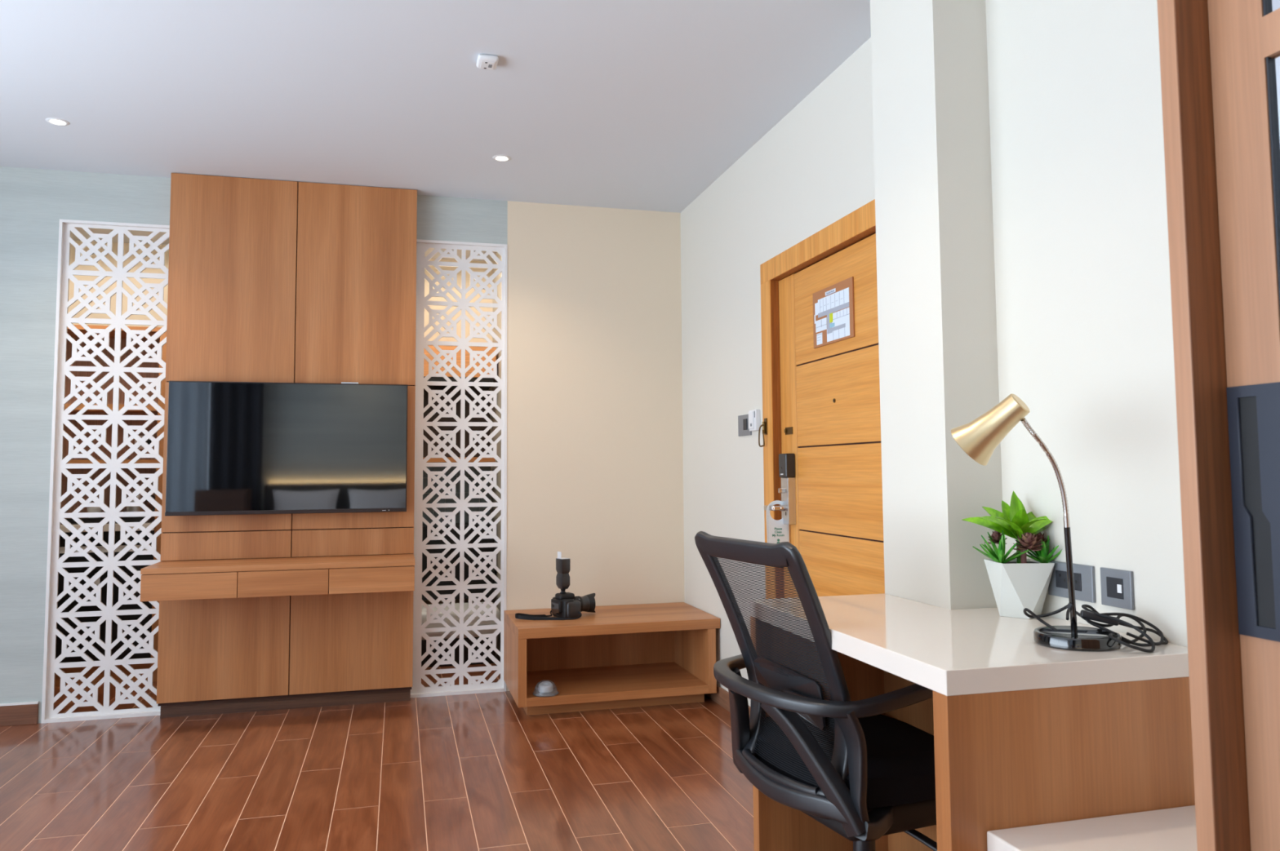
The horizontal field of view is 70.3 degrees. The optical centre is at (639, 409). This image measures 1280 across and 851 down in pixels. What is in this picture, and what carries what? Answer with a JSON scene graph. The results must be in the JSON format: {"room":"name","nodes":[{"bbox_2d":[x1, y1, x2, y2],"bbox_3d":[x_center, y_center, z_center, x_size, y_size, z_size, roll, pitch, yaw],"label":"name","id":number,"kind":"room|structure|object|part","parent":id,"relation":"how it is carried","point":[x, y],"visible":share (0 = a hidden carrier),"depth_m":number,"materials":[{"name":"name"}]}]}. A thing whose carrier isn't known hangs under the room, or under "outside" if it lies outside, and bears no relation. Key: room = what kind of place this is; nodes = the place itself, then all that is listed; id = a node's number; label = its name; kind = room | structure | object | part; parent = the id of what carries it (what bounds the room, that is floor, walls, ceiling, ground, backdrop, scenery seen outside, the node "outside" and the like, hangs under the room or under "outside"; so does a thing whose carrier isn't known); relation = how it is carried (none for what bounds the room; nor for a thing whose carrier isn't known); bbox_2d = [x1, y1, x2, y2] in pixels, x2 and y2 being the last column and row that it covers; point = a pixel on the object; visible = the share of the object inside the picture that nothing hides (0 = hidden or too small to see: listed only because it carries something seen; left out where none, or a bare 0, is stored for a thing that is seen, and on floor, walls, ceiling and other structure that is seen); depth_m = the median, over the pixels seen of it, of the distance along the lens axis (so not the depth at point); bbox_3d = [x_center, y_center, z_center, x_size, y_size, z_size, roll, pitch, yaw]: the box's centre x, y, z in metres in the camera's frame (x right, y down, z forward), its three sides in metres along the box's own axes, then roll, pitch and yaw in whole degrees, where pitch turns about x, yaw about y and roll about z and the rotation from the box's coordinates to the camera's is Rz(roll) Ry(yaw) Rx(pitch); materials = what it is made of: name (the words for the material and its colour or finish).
{"room":"hotel room","nodes":[
{"label":"hotel room","id":0,"kind":"room"},
{"bbox_2d":[67,240,493,604],"bbox_3d":[-2.433,0.296,5.918,4.732,2.680,0.100,1,-4,-15],"label":"wall","id":1,"kind":"structure","parent":0,"point":[71,286],"depth_m":5.77,"materials":[{"name":"beige paint"}]},
{"bbox_2d":[0,166,684,724],"bbox_3d":[-2.061,0.158,4.518,4.732,2.600,0.100,1,-4,-15],"label":"wall","id":2,"kind":"structure","parent":0,"point":[595,447],"depth_m":4.90,"materials":[{"name":"beige paint"}]},
{"bbox_2d":[0,703,38,726],"bbox_3d":[-3.547,1.390,3.978,1.608,0.092,0.014,1,-4,-15],"label":"baseboard","id":3,"kind":"structure","parent":2,"relation":"attached to","point":[28,714],"depth_m":4.16,"materials":[{"name":"brown wood"}]},
{"bbox_2d":[0,701,39,706],"bbox_3d":[-3.547,1.340,3.981,1.608,0.008,0.016,1,-4,-15],"label":"trim","id":4,"kind":"structure","parent":2,"relation":"attached to","point":[37,702],"depth_m":4.16,"materials":[{"name":"white paint"}]},
{"bbox_2d":[0,653,754,850],"bbox_3d":[-1.450,1.338,2.166,4.732,0.080,7.500,1,-4,-15],"label":"floor","id":5,"kind":"structure","parent":0,"point":[470,772],"depth_m":3.38,"materials":[{"name":"brown wood"}]},
{"bbox_2d":[40,219,169,723],"bbox_3d":[-2.515,0.271,4.360,0.533,2.361,0.056,1,-4,-15],"label":"lattice screen","id":6,"kind":"object","parent":5,"relation":"on","point":[55,565],"visible":0.97,"depth_m":4.34,"materials":[{"name":"white paint"}]},
{"bbox_3d":[-2.515,0.271,4.361,0.533,2.361,0.054,1,-4,-15],"label":"frame","id":7,"kind":"part","parent":6,"relation":"part of","materials":[{"name":"white paint"}]},
{"bbox_3d":[-2.506,1.441,4.282,0.507,0.016,0.056,1,-4,-15],"label":"frame","id":8,"kind":"part","parent":6,"relation":"part of","materials":[{"name":"white paint"}]},
{"bbox_3d":[-2.524,-0.900,4.440,0.507,0.013,0.054,1,-4,-15],"label":"frame","id":9,"kind":"part","parent":6,"relation":"part of","materials":[{"name":"white paint"}]},
{"bbox_2d":[54,324,166,687],"bbox_3d":[-3.193,0.523,5.120,1.200,1.970,0.380,1,-4,-15],"label":"tall cabinet","id":10,"kind":"object","parent":5,"relation":"on","point":[112,335],"visible":0.16,"depth_m":5.29,"materials":[{"name":"brown wood"}]},
{"bbox_2d":[55,551,153,662],"bbox_3d":[-2.978,1.101,5.123,0.487,0.611,0.307,1,-4,-15],"label":"fridge","id":11,"kind":"object","parent":10,"relation":"on","point":[139,557],"visible":0.1,"depth_m":4.98,"materials":[{"name":"black"}]},
{"bbox_2d":[60,521,154,532],"bbox_3d":[-3.246,0.656,5.081,1.040,0.040,0.350,1,-4,-15],"label":"countertop","id":12,"kind":"structure","parent":10,"relation":"on","point":[117,527],"depth_m":4.99,"materials":[{"name":"white stone"}]},
{"bbox_2d":[60,517,155,524],"bbox_3d":[-3.013,0.626,5.181,0.440,0.030,0.220,1,-4,-15],"label":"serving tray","id":13,"kind":"object","parent":12,"relation":"on","point":[71,521],"visible":0.42,"depth_m":5.07,"materials":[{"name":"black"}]},
{"bbox_2d":[86,507,102,518],"bbox_3d":[-3.088,0.589,5.154,0.080,0.070,0.080,1,-4,-15],"label":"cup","id":14,"kind":"object","parent":13,"relation":"on","point":[89,509],"visible":0.38,"depth_m":5.12,"materials":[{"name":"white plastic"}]},
{"bbox_2d":[123,489,155,517],"bbox_3d":[-2.897,0.544,5.257,0.128,0.170,0.154,-4,-5,41],"label":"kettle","id":15,"kind":"object","parent":13,"relation":"on","point":[132,508],"visible":0.26,"depth_m":5.20,"materials":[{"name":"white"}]},
{"bbox_3d":[-2.832,0.538,5.267,0.062,0.129,0.016,1,-4,-15],"label":"handle","id":16,"kind":"part","parent":15,"relation":"part of","materials":[{"name":"plastic"}]},
{"bbox_3d":[-3.298,0.160,5.299,1.040,1.220,0.030,1,-4,-15],"label":"panel","id":17,"kind":"part","parent":10,"relation":"part of","materials":[{"name":"white wood"}]},
{"bbox_2d":[64,404,157,413],"bbox_3d":[-3.269,-0.010,5.194,1.040,0.035,0.210,1,-4,-15],"label":"shelf","id":18,"kind":"object","parent":10,"relation":"attached to","point":[110,406],"depth_m":5.19,"materials":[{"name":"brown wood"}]},
{"bbox_2d":[66,459,156,463],"bbox_3d":[-3.266,0.299,5.173,1.040,0.025,0.210,1,-4,-15],"label":"shelf","id":19,"kind":"object","parent":10,"relation":"attached to","point":[73,461],"depth_m":5.16,"materials":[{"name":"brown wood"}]},
{"bbox_2d":[134,435,154,448],"bbox_3d":[-2.923,0.192,5.366,0.100,0.080,0.028,1,-4,-15],"label":"wall telephone","id":20,"kind":"object","parent":10,"relation":"attached to","point":[148,442],"visible":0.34,"depth_m":5.36,"materials":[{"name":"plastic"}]},
{"bbox_3d":[-2.683,0.529,5.265,0.140,1.970,0.360,1,-4,-15],"label":"panel","id":21,"kind":"part","parent":10,"relation":"part of","materials":[{"name":"brown wood"}]},
{"bbox_2d":[140,173,417,718],"bbox_3d":[-1.669,0.145,4.346,1.157,2.598,0.432,1,-4,-15],"label":"wall unit","id":22,"kind":"object","parent":5,"relation":"on","point":[269,281],"depth_m":4.45,"materials":[{"name":"brown wood"}]},
{"bbox_2d":[140,572,237,601],"bbox_3d":[-1.982,0.778,4.004,0.387,0.113,0.018,1,-4,-15],"label":"drawer","id":23,"kind":"object","parent":22,"relation":"in","point":[154,586],"depth_m":3.99,"materials":[{"name":"brown wood"}]},
{"bbox_3d":[-1.976,1.116,4.332,0.576,0.513,0.016,1,-4,-15],"label":"veneer panel","id":24,"kind":"part","parent":22,"relation":"part of","materials":[{"name":"brown wood"}]},
{"bbox_3d":[-1.983,0.226,4.392,0.576,0.712,0.016,1,-4,-15],"label":"veneer panel","id":25,"kind":"part","parent":22,"relation":"part of","materials":[{"name":"brown wood"}]},
{"bbox_3d":[-1.980,0.651,4.363,0.576,0.129,0.016,1,-4,-15],"label":"veneer panel","id":26,"kind":"part","parent":22,"relation":"part of","materials":[{"name":"brown wood"}]},
{"bbox_3d":[-1.990,-0.639,4.450,0.576,1.013,0.016,1,-4,-15],"label":"veneer panel","id":27,"kind":"part","parent":22,"relation":"part of","materials":[{"name":"brown wood"}]},
{"bbox_2d":[140,554,414,574],"bbox_3d":[-1.655,0.721,4.269,1.157,0.025,0.354,1,-4,-15],"label":"shelf","id":28,"kind":"object","parent":22,"relation":"attached to","point":[240,564],"depth_m":4.19,"materials":[{"name":"brown wood"}]},
{"bbox_2d":[237,568,328,598],"bbox_3d":[-1.607,0.782,4.103,0.383,0.113,0.018,1,-4,-15],"label":"drawer","id":29,"kind":"object","parent":22,"relation":"in","point":[251,583],"depth_m":4.09,"materials":[{"name":"brown wood"}]},
{"bbox_2d":[164,381,408,515],"bbox_3d":[-1.692,0.182,4.419,1.087,0.639,0.085,1,-4,-15],"label":"television","id":30,"kind":"object","parent":22,"relation":"attached to","point":[234,448],"visible":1,"depth_m":4.38,"materials":[{"name":"black glass"}]},
{"bbox_3d":[-1.415,1.122,4.480,0.577,0.513,0.016,1,-4,-15],"label":"veneer panel","id":31,"kind":"part","parent":22,"relation":"part of","materials":[{"name":"brown wood"}]},
{"bbox_3d":[-1.419,0.656,4.512,0.577,0.129,0.016,1,-4,-15],"label":"veneer panel","id":32,"kind":"part","parent":22,"relation":"part of","materials":[{"name":"brown wood"}]},
{"bbox_3d":[-1.422,0.232,4.540,0.577,0.712,0.016,1,-4,-15],"label":"veneer panel","id":33,"kind":"part","parent":22,"relation":"part of","materials":[{"name":"brown wood"}]},
{"bbox_3d":[-1.428,-0.633,4.598,0.577,1.013,0.016,1,-4,-15],"label":"veneer panel","id":34,"kind":"part","parent":22,"relation":"part of","materials":[{"name":"brown wood"}]},
{"bbox_2d":[328,566,414,594],"bbox_3d":[-1.236,0.786,4.201,0.378,0.113,0.018,1,-4,-15],"label":"drawer","id":35,"kind":"object","parent":22,"relation":"in","point":[342,580],"depth_m":4.19,"materials":[{"name":"brown wood"}]},
{"bbox_2d":[410,239,507,697],"bbox_3d":[-0.955,0.287,4.774,0.503,2.361,0.056,1,-4,-15],"label":"lattice screen","id":36,"kind":"object","parent":5,"relation":"on","point":[418,690],"visible":1,"depth_m":4.77,"materials":[{"name":"white paint"}]},
{"bbox_3d":[-0.946,1.457,4.695,0.478,0.016,0.056,1,-4,-15],"label":"frame","id":37,"kind":"part","parent":36,"relation":"part of","materials":[{"name":"white paint"}]},
{"bbox_3d":[-0.964,-0.884,4.854,0.478,0.013,0.054,1,-4,-15],"label":"frame","id":38,"kind":"part","parent":36,"relation":"part of","materials":[{"name":"white paint"}]},
{"bbox_3d":[-0.955,0.287,4.774,0.503,2.361,0.054,1,-4,-15],"label":"frame","id":39,"kind":"part","parent":36,"relation":"part of","materials":[{"name":"white paint"}]},
{"bbox_2d":[422,345,496,600],"bbox_3d":[-1.490,0.573,5.859,1.070,1.945,0.420,1,-4,-15],"label":"vanity unit","id":40,"kind":"object","parent":5,"relation":"on","point":[491,350],"visible":0.14,"depth_m":5.81,"materials":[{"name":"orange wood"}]},
{"bbox_2d":[422,522,494,600],"bbox_3d":[-1.486,0.976,5.863,1.050,0.460,0.360,1,-4,-15],"label":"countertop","id":41,"kind":"structure","parent":40,"relation":"on","point":[457,525],"depth_m":5.77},
{"bbox_2d":[422,457,495,462],"bbox_3d":[-1.488,0.327,5.897,1.050,0.030,0.380,1,-4,-15],"label":"shelf","id":42,"kind":"object","parent":40,"relation":"attached to","point":[432,460],"depth_m":5.81,"materials":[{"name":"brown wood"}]},
{"bbox_2d":[421,602,500,667],"bbox_3d":[-1.425,1.352,5.423,1.150,0.330,0.330,1,-4,-15],"label":"bath","id":43,"kind":"object","parent":5,"relation":"on","point":[434,609],"visible":0.16,"depth_m":5.38,"materials":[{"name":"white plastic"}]},
{"bbox_2d":[421,602,500,639],"bbox_3d":[-1.425,1.272,5.428,1.150,0.170,0.330,1,-4,-15],"label":"tub","id":44,"kind":"object","parent":43,"relation":"in","point":[456,605],"depth_m":5.37,"materials":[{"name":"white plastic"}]},
{"bbox_2d":[503,602,719,715],"bbox_3d":[-0.158,1.243,4.589,0.987,0.417,0.586,1,-4,-15],"label":"bench","id":45,"kind":"object","parent":5,"relation":"on","point":[622,656],"visible":1,"depth_m":4.52,"materials":[{"name":"brown wood"}]},
{"bbox_3d":[-0.616,1.232,4.469,0.040,0.309,0.584,1,-4,-15],"label":"panel","id":46,"kind":"part","parent":45,"relation":"part of","materials":[{"name":"brown wood"}]},
{"bbox_2d":[532,680,559,697],"bbox_3d":[-0.442,1.301,4.262,0.124,0.061,0.124,1,-4,-15],"label":"case","id":47,"kind":"object","parent":45,"relation":"on","point":[545,688],"visible":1,"depth_m":4.22,"materials":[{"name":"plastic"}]},
{"bbox_2d":[515,551,595,620],"bbox_3d":[-0.399,0.870,4.504,0.411,0.328,0.181,1,-4,-25],"label":"camera","id":48,"kind":"object","parent":45,"relation":"on","point":[565,606],"visible":1,"depth_m":4.50,"materials":[{"name":"black plastic"}]},
{"bbox_2d":[585,593,595,613],"bbox_3d":[-0.251,0.981,4.611,0.048,0.098,0.093,2,-5,-32],"label":"hood","id":49,"kind":"object","parent":48,"relation":"attached to","point":[590,604],"depth_m":4.57,"materials":[{"name":"black plastic"}]},
{"bbox_3d":[-0.242,1.236,4.862,0.884,0.270,0.016,1,-4,-15],"label":"panel","id":50,"kind":"part","parent":45,"relation":"part of","materials":[{"name":"brown wood"}]},
{"bbox_2d":[526,662,708,706],"bbox_3d":[-0.169,1.372,4.578,0.884,0.039,0.584,1,-4,-15],"label":"shelf","id":51,"kind":"object","parent":45,"relation":"attached to","point":[601,682],"depth_m":4.50,"materials":[{"name":"brown wood"}]},
{"bbox_3d":[0.277,1.242,4.706,0.040,0.309,0.584,1,-4,-15],"label":"panel","id":52,"kind":"part","parent":45,"relation":"part of","materials":[{"name":"brown wood"}]},
{"bbox_2d":[694,531,937,850],"bbox_3d":[0.527,0.804,2.326,0.648,0.977,0.614,1,-4,-24],"label":"office chair","id":53,"kind":"object","parent":5,"relation":"on","point":[865,775],"visible":0.93,"depth_m":2.13,"materials":[{"name":"black plastic"}]},
{"bbox_3d":[0.319,0.635,2.248,0.185,0.647,0.490,1,-4,-24],"label":"frame","id":54,"kind":"part","parent":53,"relation":"part of","materials":[{"name":"black plastic"}]},
{"bbox_3d":[0.347,0.921,2.240,0.076,0.059,0.516,1,-4,-24],"label":"rail","id":55,"kind":"part","parent":53,"relation":"part of","materials":[{"name":"black plastic"}]},
{"bbox_2d":[753,714,935,808],"bbox_3d":[0.572,0.876,2.342,0.450,0.112,0.496,1,-4,-24],"label":"seat cushion","id":56,"kind":"object","parent":53,"relation":"on","point":[900,755],"depth_m":2.15,"materials":[{"name":"black fabric"}]},
{"bbox_3d":[0.543,0.933,2.087,0.070,0.052,0.210,-3,-5,35],"label":"seat arm","id":57,"kind":"part","parent":53,"relation":"part of","materials":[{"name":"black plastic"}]},
{"bbox_3d":[0.642,1.009,2.165,0.029,0.032,0.185,2,-5,-34],"label":"height lever","id":58,"kind":"part","parent":53,"relation":"part of","materials":[{"name":"black plastic"}]},
{"bbox_2d":[749,593,1195,850],"bbox_3d":[0.710,0.889,2.125,0.582,0.779,0.942,1,-4,-15],"label":"desk","id":59,"kind":"object","parent":5,"relation":"on","point":[1026,732],"visible":0.56,"depth_m":1.71,"materials":[{"name":"white stone"}]},
{"bbox_3d":[0.817,0.913,2.156,0.032,0.734,0.855,1,-4,-15],"label":"modesty panel","id":60,"kind":"part","parent":59,"relation":"part of","materials":[{"name":"brown wood"}]},
{"bbox_2d":[962,491,1062,619],"bbox_3d":[0.929,0.350,2.215,0.248,0.303,0.136,0,-4,-2],"label":"succulents","id":61,"kind":"object","parent":59,"relation":"on","point":[1020,584],"visible":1,"depth_m":2.19,"materials":[{"name":"green plant"}]},
{"bbox_3d":[0.926,0.341,2.223,0.012,0.078,0.013,-1,-4,8],"label":"stem","id":62,"kind":"part","parent":61,"relation":"part of","materials":[{"name":"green plant"}]},
{"bbox_3d":[0.926,0.359,2.194,0.014,0.039,0.015,1,-4,-15],"label":"rosette stem","id":63,"kind":"part","parent":61,"relation":"part of","materials":[{"name":"red plant"}]},
{"bbox_2d":[983,559,1054,619],"bbox_3d":[0.926,0.436,2.220,0.126,0.132,0.112,0,-4,-1],"label":"pot","id":64,"kind":"object","parent":59,"relation":"on","point":[1017,585],"depth_m":2.17,"materials":[{"name":"white ceramic"}]},
{"bbox_2d":[951,393,1168,653],"bbox_3d":[0.866,0.225,1.886,0.420,0.513,0.183,-1,-4,12],"label":"desk lamp","id":65,"kind":"object","parent":59,"relation":"on","point":[979,438],"visible":1,"depth_m":1.86,"materials":[{"name":"gold"}]},
{"bbox_3d":[0.719,0.042,1.881,0.100,0.147,0.155,3,-5,-37],"label":"lamp shade","id":66,"kind":"part","parent":65,"relation":"part of","materials":[{"name":"gold metal"}]},
{"bbox_2d":[1080,609,1119,626],"bbox_3d":[0.951,0.430,1.882,0.072,0.029,0.018,-2,-4,17],"label":"switch","id":67,"kind":"object","parent":65,"relation":"attached to","point":[1088,615],"depth_m":1.88,"materials":[{"name":"black plastic"}]},
{"bbox_2d":[986,805,1197,850],"bbox_3d":[0.925,0.984,1.445,0.512,0.495,0.465,1,-4,-15],"label":"slab","id":68,"kind":"object","parent":5,"relation":"on","point":[1171,829],"visible":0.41,"depth_m":1.60,"materials":[{"name":"white stone"}]},
{"bbox_2d":[1156,0,1279,850],"bbox_3d":[1.198,-0.140,0.424,0.530,2.597,1.785,1,-4,-15],"label":"wardrobe","id":69,"kind":"object","parent":5,"relation":"on","point":[1220,60],"visible":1,"depth_m":1.17,"materials":[{"name":"brown wood"}]},
{"bbox_3d":[0.973,-0.082,1.271,0.530,2.597,0.028,1,-4,-15],"label":"panel","id":70,"kind":"part","parent":69,"relation":"part of","materials":[{"name":"brown wood"}]},
{"bbox_3d":[0.903,-0.132,0.760,0.024,2.506,0.925,1,-4,-15],"label":"sliding door","id":71,"kind":"part","parent":69,"relation":"part of","materials":[{"name":"brown wood"}]},
{"bbox_3d":[0.784,0.127,1.145,0.008,0.319,0.077,1,-4,-15],"label":"handle plate","id":72,"kind":"part","parent":69,"relation":"part of","materials":[{"name":"grey metal"}]},
{"bbox_3d":[0.896,-0.904,0.811,0.006,0.758,0.767,1,-4,-15],"label":"mirror pane","id":73,"kind":"part","parent":69,"relation":"part of","materials":[{"name":"white"}]},
{"bbox_3d":[0.905,0.275,0.732,0.006,1.491,0.767,1,-4,-15],"label":"mirror pane","id":74,"kind":"part","parent":69,"relation":"part of","materials":[{"name":"white"}]},
{"bbox_2d":[0,0,871,262],"bbox_3d":[-1.471,-1.345,2.347,4.932,0.100,7.700,1,-4,-15],"label":"ceiling","id":75,"kind":"structure","parent":0,"point":[630,104],"depth_m":3.45,"materials":[{"name":"white paint"}]},
{"bbox_2d":[44,117,70,125],"bbox_3d":[-2.409,-1.191,3.763,0.086,0.004,0.086,1,-4,-15],"label":"recessed light","id":76,"kind":"object","parent":75,"relation":"in","point":[57,122],"visible":1,"depth_m":3.76,"materials":[{"name":"white plastic"}]},
{"bbox_2d":[476,53,498,70],"bbox_3d":[-0.541,-1.230,3.222,0.072,0.025,0.084,1,-4,-15],"label":"ceiling sensor","id":77,"kind":"object","parent":75,"relation":"attached to","point":[484,61],"visible":1,"depth_m":3.19,"materials":[{"name":"white plastic"}]},
{"bbox_2d":[492,155,511,161],"bbox_3d":[-0.644,-1.172,4.240,0.086,0.004,0.086,1,-4,-15],"label":"recessed light","id":78,"kind":"object","parent":75,"relation":"in","point":[497,157],"visible":1,"depth_m":4.23,"materials":[{"name":"white plastic"}]},
{"bbox_2d":[491,253,501,652],"bbox_3d":[-0.836,0.231,5.725,0.080,2.600,1.100,1,-4,-15],"label":"wall","id":79,"kind":"structure","parent":0,"point":[498,434],"depth_m":5.88,"materials":[{"name":"white paint"}]},
{"bbox_2d":[422,466,490,524],"bbox_3d":[-1.516,0.552,5.997,1.050,0.401,0.053,1,-4,-15],"label":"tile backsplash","id":80,"kind":"structure","parent":79,"relation":"attached to","point":[457,475],"depth_m":6.05,"materials":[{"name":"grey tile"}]},
{"bbox_2d":[532,691,559,697],"bbox_3d":[-0.442,1.327,4.260,0.124,0.009,0.124,1,-4,-15],"label":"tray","id":81,"kind":"object","parent":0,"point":[539,694],"depth_m":4.21,"materials":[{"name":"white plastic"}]},
{"bbox_2d":[680,0,1187,706],"bbox_3d":[0.885,0.066,2.875,0.120,2.680,7.700,1,-4,-15],"label":"wall","id":82,"kind":"structure","parent":0,"point":[1084,314],"depth_m":2.23,"materials":[{"name":"white paint"}]},
{"bbox_2d":[704,684,750,716],"bbox_3d":[0.394,1.394,4.419,0.012,0.085,1.178,1,-4,-15],"label":"baseboard","id":83,"kind":"structure","parent":82,"relation":"attached to","point":[721,697],"depth_m":4.39,"materials":[{"name":"brown wood"}]},
{"bbox_2d":[737,414,751,436],"bbox_3d":[0.477,0.071,4.157,0.011,0.096,0.153,1,-4,-15],"label":"light switch","id":84,"kind":"object","parent":82,"relation":"attached to","point":[743,420],"visible":0.88,"depth_m":4.16,"materials":[{"name":"grey plastic"}]},
{"bbox_2d":[748,409,760,431],"bbox_3d":[0.504,0.047,4.023,0.028,0.092,0.083,1,-4,-15],"label":"card holder","id":85,"kind":"object","parent":82,"relation":"attached to","point":[754,415],"visible":0.99,"depth_m":4.00,"materials":[{"name":"white plastic"}]},
{"bbox_2d":[758,418,767,447],"bbox_3d":[0.523,0.098,3.885,0.036,0.123,0.025,1,-4,-15],"label":"guard","id":86,"kind":"object","parent":82,"relation":"attached to","point":[764,424],"visible":1,"depth_m":3.88,"materials":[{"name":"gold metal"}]},
{"bbox_2d":[760,199,875,599],"bbox_3d":[0.720,0.343,3.361,0.079,2.035,1.159,1,-4,-15],"label":"trim","id":87,"kind":"structure","parent":82,"relation":"attached to","point":[859,224],"depth_m":3.83,"materials":[{"name":"brown wood"}]},
{"bbox_3d":[0.709,-0.628,3.425,0.072,0.088,1.159,1,-4,-15],"label":"head casing","id":88,"kind":"part","parent":87,"relation":"part of","materials":[{"name":"brown wood"}]},
{"bbox_2d":[778,233,884,598],"bbox_3d":[0.735,0.385,3.361,0.051,1.934,0.949,1,-4,-15],"label":"door","id":89,"kind":"structure","parent":82,"relation":"in","point":[830,393],"depth_m":3.36,"materials":[{"name":"brown wood"}]},
{"bbox_2d":[764,453,795,524],"bbox_3d":[0.572,0.324,3.729,0.096,0.288,0.113,1,-4,-15],"label":"door lock","id":90,"kind":"object","parent":89,"relation":"attached to","point":[786,461],"visible":0.98,"depth_m":3.69,"materials":[{"name":"silver metal"}]},
{"bbox_3d":[0.530,0.403,3.727,0.017,0.021,0.085,1,-4,-20],"label":"lever","id":91,"kind":"part","parent":90,"relation":"part of","materials":[{"name":"silver metal"}]},
{"bbox_2d":[765,500,789,543],"bbox_3d":[0.563,0.495,3.715,0.099,0.250,0.002,1,-4,-15],"label":"hanger","id":92,"kind":"object","parent":90,"relation":"hanging from","point":[777,532],"visible":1,"depth_m":3.71,"materials":[{"name":"white paper"}]},
{"bbox_2d":[812,276,854,348],"bbox_3d":[0.717,-0.356,3.382,0.007,0.215,0.321,1,-4,-15],"label":"sign","id":93,"kind":"object","parent":89,"relation":"attached to","point":[833,309],"visible":1,"depth_m":3.37,"materials":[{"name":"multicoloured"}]},
{"bbox_2d":[870,0,1002,609],"bbox_3d":[0.828,0.003,2.538,0.164,2.600,0.326,1,-4,-15],"label":"wall pier","id":94,"kind":"object","parent":82,"relation":"attached to","point":[938,344],"visible":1,"depth_m":2.44,"materials":[{"name":"white paint"}]},
{"bbox_2d":[1048,560,1095,603],"bbox_3d":[1.010,0.402,2.135,0.010,0.082,0.148,1,-4,-15],"label":"wall socket","id":95,"kind":"object","parent":82,"relation":"attached to","point":[1083,575],"visible":0.91,"depth_m":2.11,"materials":[{"name":"grey plastic"}]},
{"bbox_2d":[1100,567,1134,610],"bbox_3d":[1.046,0.392,1.997,0.011,0.082,0.088,1,-4,-15],"label":"wall socket","id":96,"kind":"object","parent":82,"relation":"attached to","point":[1117,586],"visible":1,"depth_m":1.99,"materials":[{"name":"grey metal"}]}
]}

